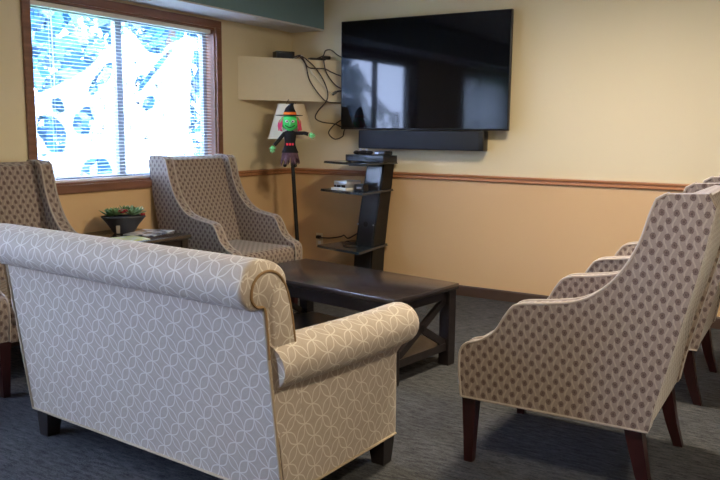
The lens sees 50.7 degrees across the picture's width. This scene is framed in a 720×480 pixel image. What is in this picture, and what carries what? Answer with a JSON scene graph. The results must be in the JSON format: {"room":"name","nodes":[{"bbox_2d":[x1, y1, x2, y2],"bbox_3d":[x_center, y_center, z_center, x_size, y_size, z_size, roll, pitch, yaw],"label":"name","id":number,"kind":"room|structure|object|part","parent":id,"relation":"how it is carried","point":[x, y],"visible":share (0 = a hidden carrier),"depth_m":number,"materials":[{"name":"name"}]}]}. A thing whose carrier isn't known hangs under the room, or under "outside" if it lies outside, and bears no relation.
{"room":"common room lounge","nodes":[
{"label":"common room lounge","id":0,"kind":"room"},
{"bbox_2d":[0,0,292,236],"bbox_3d":[-2.631,-0.466,3.533,0.140,2.440,7.880,6,10,31],"label":"wall","id":1,"kind":"structure","parent":0,"point":[247,124],"depth_m":5.92,"materials":[{"name":"paint"}]},
{"bbox_2d":[11,341,19,346],"bbox_3d":[-2.576,0.707,3.662,0.014,0.082,7.600,6,10,31],"label":"baseboard","id":2,"kind":"structure","parent":1,"relation":"attached to","point":[13,344],"depth_m":4.52,"materials":[{"name":"brown wood"}]},
{"bbox_2d":[35,27,195,176],"bbox_3d":[-1.701,-0.885,5.270,0.055,1.190,1.644,6,10,32],"label":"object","id":3,"kind":"object","parent":1,"relation":"attached to","point":[181,120],"visible":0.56,"depth_m":5.40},
{"bbox_2d":[20,0,222,194],"bbox_3d":[-1.572,-0.968,5.198,0.160,1.221,1.703,6,10,31],"label":"window","id":4,"kind":"structure","parent":1,"relation":"in","point":[212,97],"depth_m":5.16,"materials":[{"name":"brown wood"}]},
{"bbox_2d":[30,0,211,182],"bbox_3d":[-1.554,-0.967,5.187,0.048,1.083,1.559,6,10,31],"label":"window blind","id":5,"kind":"object","parent":4,"relation":"attached to","point":[47,5],"visible":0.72,"depth_m":5.04,"materials":[{"name":"white plastic"}]},
{"bbox_3d":[-1.883,-0.888,4.663,0.029,1.055,0.001,6,10,31],"label":"ladder cord","id":6,"kind":"part","parent":5,"relation":"part of","materials":[{"name":"white fabric"}]},
{"bbox_3d":[-1.564,-0.438,5.266,0.026,0.014,1.559,6,10,31],"label":"rail","id":7,"kind":"part","parent":5,"relation":"part of","materials":[{"name":"white plastic"}]},
{"bbox_3d":[-1.554,-1.489,5.114,0.036,0.028,1.559,6,10,31],"label":"head rail","id":8,"kind":"part","parent":5,"relation":"part of","materials":[{"name":"white plastic"}]},
{"bbox_3d":[-1.559,-0.961,5.191,0.029,1.055,0.001,6,10,31],"label":"ladder cord","id":9,"kind":"part","parent":5,"relation":"part of","materials":[{"name":"white fabric"}]},
{"bbox_3d":[-1.235,-1.034,5.719,0.029,1.055,0.001,6,10,31],"label":"ladder cord","id":10,"kind":"part","parent":5,"relation":"part of","materials":[{"name":"white fabric"}]},
{"bbox_2d":[122,0,323,32],"bbox_3d":[-2.418,-1.495,3.260,0.334,0.322,7.600,6,10,31],"label":"soffit","id":11,"kind":"object","parent":1,"relation":"attached to","point":[292,16],"depth_m":5.79,"materials":[{"name":"paint"}]},
{"bbox_2d":[238,168,290,176],"bbox_3d":[-0.830,-0.564,6.355,0.028,0.050,0.929,6,10,31],"label":"trim","id":12,"kind":"structure","parent":1,"relation":"attached to","point":[243,173],"depth_m":6.39,"materials":[{"name":"brown wood"}]},
{"bbox_2d":[238,56,340,101],"bbox_3d":[-0.559,-1.308,6.208,0.518,0.339,0.723,6,10,31],"label":"wall cabinet","id":13,"kind":"object","parent":1,"relation":"attached to","point":[259,78],"visible":0.94,"depth_m":6.19,"materials":[{"name":"beige paint"}]},
{"bbox_2d":[273,51,294,58],"bbox_3d":[-0.629,-1.518,6.263,0.160,0.066,0.103,-3,9,-23],"label":"router","id":14,"kind":"object","parent":13,"relation":"on","point":[276,54],"visible":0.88,"depth_m":6.22,"materials":[{"name":"black plastic"}]},
{"bbox_2d":[277,53,291,57],"bbox_3d":[-0.617,-1.509,6.215,0.125,0.038,0.004,-3,9,-23],"label":"grille","id":15,"kind":"object","parent":14,"relation":"attached to","point":[279,55],"depth_m":6.21,"materials":[{"name":"black plastic"}]},
{"bbox_2d":[293,55,331,93],"bbox_3d":[-0.380,-1.357,6.249,0.330,0.306,0.079,-1,8,-9],"label":"cable","id":16,"kind":"object","parent":13,"relation":"hanging from","point":[301,55],"visible":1,"depth_m":6.25,"materials":[{"name":"black rubber"}]},
{"bbox_2d":[292,56,340,103],"bbox_3d":[-0.320,-1.319,6.275,0.478,0.380,0.084,-1,8,-12],"label":"cable","id":17,"kind":"object","parent":13,"relation":"hanging from","point":[294,56],"visible":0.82,"depth_m":6.24,"materials":[{"name":"black rubber"}]},
{"bbox_2d":[295,56,340,76],"bbox_3d":[-0.317,-1.422,6.260,0.459,0.168,0.098,-1,8,-10],"label":"cable","id":18,"kind":"object","parent":13,"relation":"hanging from","point":[300,56],"visible":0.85,"depth_m":6.25,"materials":[{"name":"black rubber"}]},
{"bbox_2d":[296,55,340,126],"bbox_3d":[-0.321,-1.227,6.287,0.465,0.579,0.089,-1,8,-10],"label":"cable","id":19,"kind":"object","parent":13,"relation":"hanging from","point":[296,55],"visible":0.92,"depth_m":6.30,"materials":[{"name":"black rubber"}]},
{"bbox_2d":[308,56,330,59],"bbox_3d":[-0.335,-1.508,6.305,0.190,0.040,0.060,-3,9,-23],"label":"power adapter","id":20,"kind":"object","parent":13,"relation":"on","point":[324,57],"visible":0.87,"depth_m":6.29,"materials":[{"name":"black plastic"}]},
{"bbox_2d":[317,49,340,58],"bbox_3d":[-0.221,-1.535,6.284,0.266,0.081,0.055,0,8,-4],"label":"cable","id":21,"kind":"object","parent":20,"relation":"attached to","point":[326,49],"visible":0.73,"depth_m":6.26,"materials":[{"name":"black rubber"}]},
{"bbox_2d":[319,56,340,88],"bbox_3d":[-0.217,-1.381,6.306,0.253,0.275,0.058,0,8,-5],"label":"cable","id":22,"kind":"object","parent":13,"relation":"hanging from","point":[320,56],"visible":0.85,"depth_m":6.29,"materials":[{"name":"black rubber"}]},
{"bbox_2d":[328,120,344,139],"bbox_3d":[-0.175,-0.940,6.376,0.180,0.197,0.058,1,8,4],"label":"cable","id":23,"kind":"object","parent":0,"point":[339,120],"visible":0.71,"depth_m":6.38,"materials":[{"name":"black rubber"}]},
{"bbox_2d":[0,295,719,479],"bbox_3d":[0.168,1.063,2.028,6.720,0.100,7.880,6,10,31],"label":"floor","id":24,"kind":"structure","parent":0,"point":[428,440],"depth_m":3.17,"materials":[{"name":"carpet"}]},
{"bbox_2d":[0,160,76,397],"bbox_3d":[-1.810,0.144,4.051,0.840,1.100,0.682,7,11,39],"label":"chair","id":25,"kind":"object","parent":24,"relation":"on","point":[29,196],"visible":0.46,"depth_m":4.26,"materials":[{"name":"fabric"}]},
{"bbox_3d":[-2.003,0.040,3.802,0.832,0.827,0.070,7,11,39],"label":"wing arm","id":26,"kind":"part","parent":25,"relation":"part of","materials":[{"name":"fabric"}]},
{"bbox_3d":[-1.710,0.620,3.650,0.054,0.275,0.054,7,11,39],"label":"leg","id":27,"kind":"part","parent":25,"relation":"part of","materials":[{"name":"brown wood"}]},
{"bbox_2d":[0,279,15,324],"bbox_3d":[-1.714,0.299,3.994,0.589,0.133,0.533,7,11,39],"label":"seat cushion","id":28,"kind":"object","parent":25,"relation":"on","point":[10,316],"depth_m":3.62,"materials":[{"name":"fabric"}]},
{"bbox_3d":[-1.740,0.390,4.027,0.603,0.098,0.550,7,11,39],"label":"seat rail","id":29,"kind":"part","parent":25,"relation":"part of","materials":[{"name":"fabric"}]},
{"bbox_3d":[-1.987,-0.011,4.177,0.355,0.817,0.579,7,11,39],"label":"backrest","id":30,"kind":"part","parent":25,"relation":"part of","materials":[{"name":"fabric"}]},
{"bbox_3d":[-1.620,-0.023,4.267,0.832,0.827,0.070,7,11,39],"label":"wing arm","id":31,"kind":"part","parent":25,"relation":"part of","materials":[{"name":"fabric"}]},
{"bbox_2d":[82,228,190,247],"bbox_3d":[-1.484,0.278,4.823,0.580,0.620,0.580,6,10,31],"label":"end table","id":32,"kind":"object","parent":24,"relation":"on","point":[174,239],"visible":0.22,"depth_m":4.79,"materials":[{"name":"brown wood"}]},
{"bbox_2d":[99,205,145,233],"bbox_3d":[-1.521,-0.133,4.886,0.300,0.175,0.199,-3,9,-24],"label":"planter","id":33,"kind":"object","parent":32,"relation":"on","point":[119,222],"visible":1,"depth_m":4.85,"materials":[{"name":"black ceramic"}]},
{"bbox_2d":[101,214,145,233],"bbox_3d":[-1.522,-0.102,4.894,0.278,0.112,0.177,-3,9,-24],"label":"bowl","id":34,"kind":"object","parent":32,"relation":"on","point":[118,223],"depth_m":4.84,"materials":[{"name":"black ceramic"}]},
{"bbox_2d":[112,235,149,240],"bbox_3d":[-1.434,-0.004,4.588,0.200,0.006,0.260,8,11,43],"label":"magazine","id":35,"kind":"object","parent":32,"relation":"on","point":[132,237],"visible":0.5,"depth_m":4.61,"materials":[{"name":"paper"}]},
{"bbox_2d":[123,229,173,235],"bbox_3d":[-1.359,-0.048,4.902,0.215,0.006,0.275,2,8,13],"label":"magazine","id":36,"kind":"object","parent":32,"relation":"on","point":[144,232],"visible":1,"depth_m":4.88,"materials":[{"name":"white paper"}]},
{"bbox_3d":[-1.141,0.285,4.909,0.050,0.590,0.050,6,10,31],"label":"leg","id":37,"kind":"part","parent":32,"relation":"part of","materials":[{"name":"brown wood"}]},
{"bbox_2d":[0,223,418,479],"bbox_3d":[-0.654,0.404,2.992,1.523,0.912,0.918,6,10,34],"label":"loveseat","id":38,"kind":"object","parent":24,"relation":"on","point":[195,359],"visible":1,"depth_m":2.61,"materials":[{"name":"fabric"}]},
{"bbox_3d":[-1.316,0.760,3.235,0.078,0.125,0.078,6,10,34],"label":"leg","id":39,"kind":"part","parent":38,"relation":"part of","materials":[{"name":"black wood"}]},
{"bbox_3d":[-0.799,0.401,2.782,1.368,0.745,0.205,6,10,34],"label":"backrest","id":40,"kind":"part","parent":38,"relation":"part of","materials":[{"name":"fabric"}]},
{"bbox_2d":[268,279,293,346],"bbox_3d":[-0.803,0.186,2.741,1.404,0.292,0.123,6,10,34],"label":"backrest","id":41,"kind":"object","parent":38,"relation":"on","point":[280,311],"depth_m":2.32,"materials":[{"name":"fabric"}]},
{"bbox_3d":[-0.073,0.530,2.683,0.198,0.531,0.784,6,10,34],"label":"arm","id":42,"kind":"part","parent":38,"relation":"part of","materials":[{"name":"fabric"}]},
{"bbox_3d":[0.082,0.811,2.979,0.078,0.125,0.078,6,10,34],"label":"leg","id":43,"kind":"part","parent":38,"relation":"part of","materials":[{"name":"black wood"}]},
{"bbox_2d":[148,154,301,304],"bbox_3d":[-0.949,-0.046,5.427,0.840,1.100,0.682,6,10,35],"label":"chair","id":44,"kind":"object","parent":24,"relation":"on","point":[205,198],"visible":0.8,"depth_m":5.45,"materials":[{"name":"fabric"}]},
{"bbox_3d":[-1.126,-0.148,5.164,0.832,0.827,0.070,6,10,35],"label":"wing arm","id":45,"kind":"part","parent":44,"relation":"part of","materials":[{"name":"fabric"}]},
{"bbox_3d":[-1.136,-0.199,5.539,0.355,0.817,0.579,6,10,35],"label":"backrest","id":46,"kind":"part","parent":44,"relation":"part of","materials":[{"name":"fabric"}]},
{"bbox_3d":[-0.776,-0.215,5.654,0.832,0.827,0.070,6,10,35],"label":"wing arm","id":47,"kind":"part","parent":44,"relation":"part of","materials":[{"name":"fabric"}]},
{"bbox_2d":[229,239,293,263],"bbox_3d":[-0.848,0.108,5.376,0.589,0.133,0.533,6,10,35],"label":"seat cushion","id":48,"kind":"object","parent":44,"relation":"on","point":[276,251],"depth_m":5.34,"materials":[{"name":"fabric"}]},
{"bbox_3d":[-0.477,0.363,5.510,0.054,0.275,0.054,6,10,35],"label":"leg","id":49,"kind":"part","parent":44,"relation":"part of","materials":[{"name":"brown wood"}]},
{"bbox_2d":[268,104,314,240],"bbox_3d":[-0.561,-0.357,6.236,0.385,1.492,0.380,6,10,31],"label":"floor lamp","id":50,"kind":"object","parent":24,"relation":"on","point":[300,109],"visible":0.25,"depth_m":6.07,"materials":[{"name":"beige fabric"}]},
{"bbox_3d":[-0.557,-0.959,6.150,0.380,0.277,0.380,6,10,31],"label":"lamp shade","id":51,"kind":"part","parent":50,"relation":"part of","materials":[{"name":"white fabric"}]},
{"bbox_2d":[269,99,315,166],"bbox_3d":[-0.527,-0.832,5.926,0.308,0.528,0.194,5,9,27],"label":"doll","id":52,"kind":"object","parent":50,"relation":"hanging from","point":[289,121],"visible":1,"depth_m":5.92,"materials":[{"name":"black fabric"}]},
{"bbox_3d":[-0.628,-0.787,5.930,0.102,0.114,0.030,-1,8,-13],"label":"arm","id":53,"kind":"part","parent":52,"relation":"part of","materials":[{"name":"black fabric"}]},
{"bbox_3d":[-0.453,-0.831,5.937,0.107,0.036,0.032,1,8,2],"label":"arm","id":54,"kind":"part","parent":52,"relation":"part of","materials":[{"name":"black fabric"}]},
{"bbox_2d":[317,160,397,270],"bbox_3d":[-0.026,-0.106,6.111,0.612,1.042,0.572,6,10,31],"label":"media stand","id":55,"kind":"object","parent":24,"relation":"on","point":[370,240],"visible":0.69,"depth_m":6.13,"materials":[{"name":"black metal"}]},
{"bbox_2d":[319,233,356,238],"bbox_3d":[-0.133,-0.070,6.488,0.542,0.152,0.030,6,10,33],"label":"cable","id":56,"kind":"object","parent":55,"relation":"hanging from","point":[356,233],"visible":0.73,"depth_m":6.53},
{"bbox_2d":[331,180,360,190],"bbox_3d":[-0.107,-0.435,6.018,0.170,0.076,0.180,8,11,43],"label":"game console","id":57,"kind":"object","parent":55,"relation":"on","point":[342,185],"visible":0.97,"depth_m":5.95,"materials":[{"name":"white plastic"}]},
{"bbox_2d":[317,240,387,254],"bbox_3d":[-0.073,0.053,6.168,0.499,0.018,0.561,6,10,31],"label":"shelf","id":58,"kind":"object","parent":55,"relation":"attached to","point":[362,247],"depth_m":6.13,"materials":[{"name":"black glass"}]},
{"bbox_2d":[320,188,392,195],"bbox_3d":[-0.057,-0.397,6.089,0.523,0.018,0.572,6,10,31],"label":"shelf","id":59,"kind":"object","parent":55,"relation":"attached to","point":[371,191],"depth_m":6.00,"materials":[{"name":"black glass"}]},
{"bbox_2d":[354,184,367,191],"bbox_3d":[0.009,-0.408,5.914,0.100,0.055,0.062,8,11,43],"label":"adapter","id":60,"kind":"object","parent":55,"relation":"on","point":[357,187],"visible":1,"depth_m":5.88,"materials":[{"name":"black plastic"}]},
{"bbox_2d":[324,160,397,165],"bbox_3d":[-0.041,-0.616,6.055,0.559,0.018,0.562,6,10,31],"label":"shelf","id":61,"kind":"object","parent":55,"relation":"attached to","point":[353,163],"depth_m":5.94,"materials":[{"name":"black glass"}]},
{"bbox_3d":[0.067,-0.117,6.155,0.222,0.992,0.070,6,10,31],"label":"panel","id":62,"kind":"part","parent":55,"relation":"part of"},
{"bbox_2d":[346,154,396,162],"bbox_3d":[0.086,-0.644,5.998,0.380,0.056,0.184,7,11,39],"label":"cable box","id":63,"kind":"object","parent":55,"relation":"on","point":[349,157],"visible":0.98,"depth_m":5.91,"materials":[{"name":"black plastic"}]},
{"bbox_2d":[353,149,372,154],"bbox_3d":[0.029,-0.699,6.011,0.158,0.045,0.105,4,9,20],"label":"game controller","id":64,"kind":"object","parent":63,"relation":"on","point":[361,151],"visible":1,"depth_m":5.99,"materials":[{"name":"black plastic"}]},
{"bbox_2d":[374,151,391,154],"bbox_3d":[0.181,-0.677,5.924,0.110,0.032,0.102,7,11,39],"label":"box","id":65,"kind":"object","parent":63,"relation":"on","point":[375,152],"visible":1,"depth_m":5.89,"materials":[{"name":"black plastic"}]},
{"bbox_2d":[277,259,458,386],"bbox_3d":[-0.095,0.436,4.385,1.180,0.460,0.590,7,11,40],"label":"coffee table","id":66,"kind":"object","parent":24,"relation":"on","point":[361,289],"visible":0.53,"depth_m":4.17,"materials":[{"name":"brown wood"}]},
{"bbox_3d":[-0.346,0.372,4.928,0.066,0.428,0.066,7,11,40],"label":"leg","id":67,"kind":"part","parent":66,"relation":"part of","materials":[{"name":"black wood"}]},
{"bbox_2d":[293,311,436,354],"bbox_3d":[-0.096,0.551,4.402,1.090,0.018,0.550,7,11,40],"label":"shelf","id":68,"kind":"object","parent":66,"relation":"attached to","point":[423,345],"depth_m":4.58,"materials":[{"name":"brown wood"}]},
{"bbox_3d":[0.156,0.533,3.846,0.066,0.428,0.066,7,11,40],"label":"leg","id":69,"kind":"part","parent":66,"relation":"part of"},
{"bbox_3d":[0.486,0.480,4.232,0.066,0.428,0.066,7,11,40],"label":"leg","id":70,"kind":"part","parent":66,"relation":"part of","materials":[{"name":"brown wood"}]},
{"bbox_2d":[458,182,719,479],"bbox_3d":[0.930,0.324,2.994,0.870,1.100,0.707,6,10,31],"label":"chair","id":71,"kind":"object","parent":24,"relation":"on","point":[610,349],"visible":1,"depth_m":2.66,"materials":[{"name":"fabric"}]},
{"bbox_3d":[0.436,0.736,2.994,0.056,0.275,0.056,6,10,31],"label":"leg","id":72,"kind":"part","parent":71,"relation":"part of","materials":[{"name":"brown wood"}]},
{"bbox_3d":[0.752,0.665,3.511,0.056,0.275,0.056,6,10,31],"label":"leg","id":73,"kind":"part","parent":71,"relation":"part of","materials":[{"name":"brown wood"}]},
{"bbox_3d":[1.098,0.153,3.238,0.862,0.827,0.072,6,10,31],"label":"wing arm","id":74,"kind":"part","parent":71,"relation":"part of","materials":[{"name":"fabric"}]},
{"bbox_3d":[0.985,0.786,2.670,0.121,0.280,0.060,6,10,31],"label":"leg","id":75,"kind":"part","parent":71,"relation":"part of","materials":[{"name":"brown wood"}]},
{"bbox_3d":[1.296,0.716,3.178,0.121,0.280,0.060,6,10,31],"label":"leg","id":76,"kind":"part","parent":71,"relation":"part of","materials":[{"name":"brown wood"}]},
{"bbox_3d":[1.136,0.212,2.853,0.368,0.817,0.600,6,10,31],"label":"backrest","id":77,"kind":"part","parent":71,"relation":"part of","materials":[{"name":"fabric"}]},
{"bbox_2d":[585,175,719,405],"bbox_3d":[1.538,0.187,3.985,0.870,1.100,0.707,6,10,31],"label":"chair","id":78,"kind":"object","parent":24,"relation":"on","point":[702,334],"visible":0.29,"depth_m":3.71,"materials":[{"name":"fabric"}]},
{"bbox_3d":[1.706,0.016,4.229,0.862,0.827,0.072,6,10,31],"label":"wing arm","id":79,"kind":"part","parent":78,"relation":"part of","materials":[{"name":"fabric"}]},
{"bbox_3d":[1.592,0.649,3.661,0.121,0.280,0.060,6,10,31],"label":"leg","id":80,"kind":"part","parent":78,"relation":"part of","materials":[{"name":"brown wood"}]},
{"bbox_3d":[1.904,0.579,4.169,0.121,0.280,0.060,6,10,31],"label":"leg","id":81,"kind":"part","parent":78,"relation":"part of","materials":[{"name":"brown wood"}]},
{"bbox_3d":[1.744,0.075,3.843,0.368,0.817,0.600,6,10,31],"label":"backrest","id":82,"kind":"part","parent":78,"relation":"part of","materials":[{"name":"fabric"}]},
{"bbox_2d":[292,0,719,316],"bbox_3d":[2.190,-0.648,5.123,6.440,2.440,0.140,6,10,31],"label":"wall","id":83,"kind":"structure","parent":0,"point":[607,90],"depth_m":5.53,"materials":[{"name":"paint"}]},
{"bbox_2d":[316,233,322,245],"bbox_3d":[-0.357,-0.005,6.686,0.072,0.116,0.009,6,10,31],"label":"wall outlet","id":84,"kind":"object","parent":83,"relation":"attached to","point":[318,241],"visible":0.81,"depth_m":6.68,"materials":[{"name":"white plastic"}]},
{"bbox_2d":[359,130,487,150],"bbox_3d":[0.486,-0.787,5.984,1.090,0.150,0.139,6,10,31],"label":"soundbar","id":85,"kind":"object","parent":83,"relation":"attached to","point":[369,139],"visible":1,"depth_m":5.90,"materials":[{"name":"black plastic"}]},
{"bbox_2d":[341,9,513,130],"bbox_3d":[0.495,-1.294,5.918,1.454,0.866,0.116,6,10,31],"label":"television","id":86,"kind":"object","parent":83,"relation":"attached to","point":[451,71],"visible":1,"depth_m":5.83,"materials":[{"name":"black plastic"}]},
{"bbox_2d":[295,168,689,190],"bbox_3d":[2.144,-0.352,5.093,6.440,0.050,0.028,6,10,31],"label":"trim","id":87,"kind":"structure","parent":83,"relation":"attached to","point":[410,175],"depth_m":5.67,"materials":[{"name":"brown wood"}]},
{"bbox_2d":[456,285,719,328],"bbox_3d":[2.139,0.528,5.226,6.440,0.082,0.014,6,10,31],"label":"baseboard","id":88,"kind":"structure","parent":83,"relation":"attached to","point":[470,291],"depth_m":5.86,"materials":[{"name":"brown wood"}]},
{"label":"outside","id":89,"kind":"structure","parent":0,"visible":0},
{"bbox_3d":[-14.782,-0.230,12.554,29.800,0.150,45.000,6,10,31],"label":"ground","id":90,"kind":"structure","parent":89,"visible":0},
{"bbox_2d":[30,8,113,174],"bbox_3d":[-4.671,-2.229,9.749,3.318,4.821,3.308,6,10,31],"label":"tree","id":91,"kind":"object","parent":90,"relation":"on","point":[39,74],"visible":0.2,"depth_m":9.56,"materials":[{"name":"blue plant"}]},
{"bbox_2d":[34,16,185,174],"bbox_3d":[-6.367,-4.195,16.908,5.458,6.627,5.331,6,10,31],"label":"tree","id":92,"kind":"object","parent":90,"relation":"on","point":[99,47],"visible":0.05,"depth_m":16.24,"materials":[{"name":"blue plant"}]},
{"bbox_2d":[80,18,200,173],"bbox_3d":[-3.232,-2.944,12.851,3.549,5.375,3.572,6,10,31],"label":"tree","id":93,"kind":"object","parent":90,"relation":"on","point":[150,100],"visible":0.06,"depth_m":12.14,"materials":[{"name":"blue plant"}]}
]}

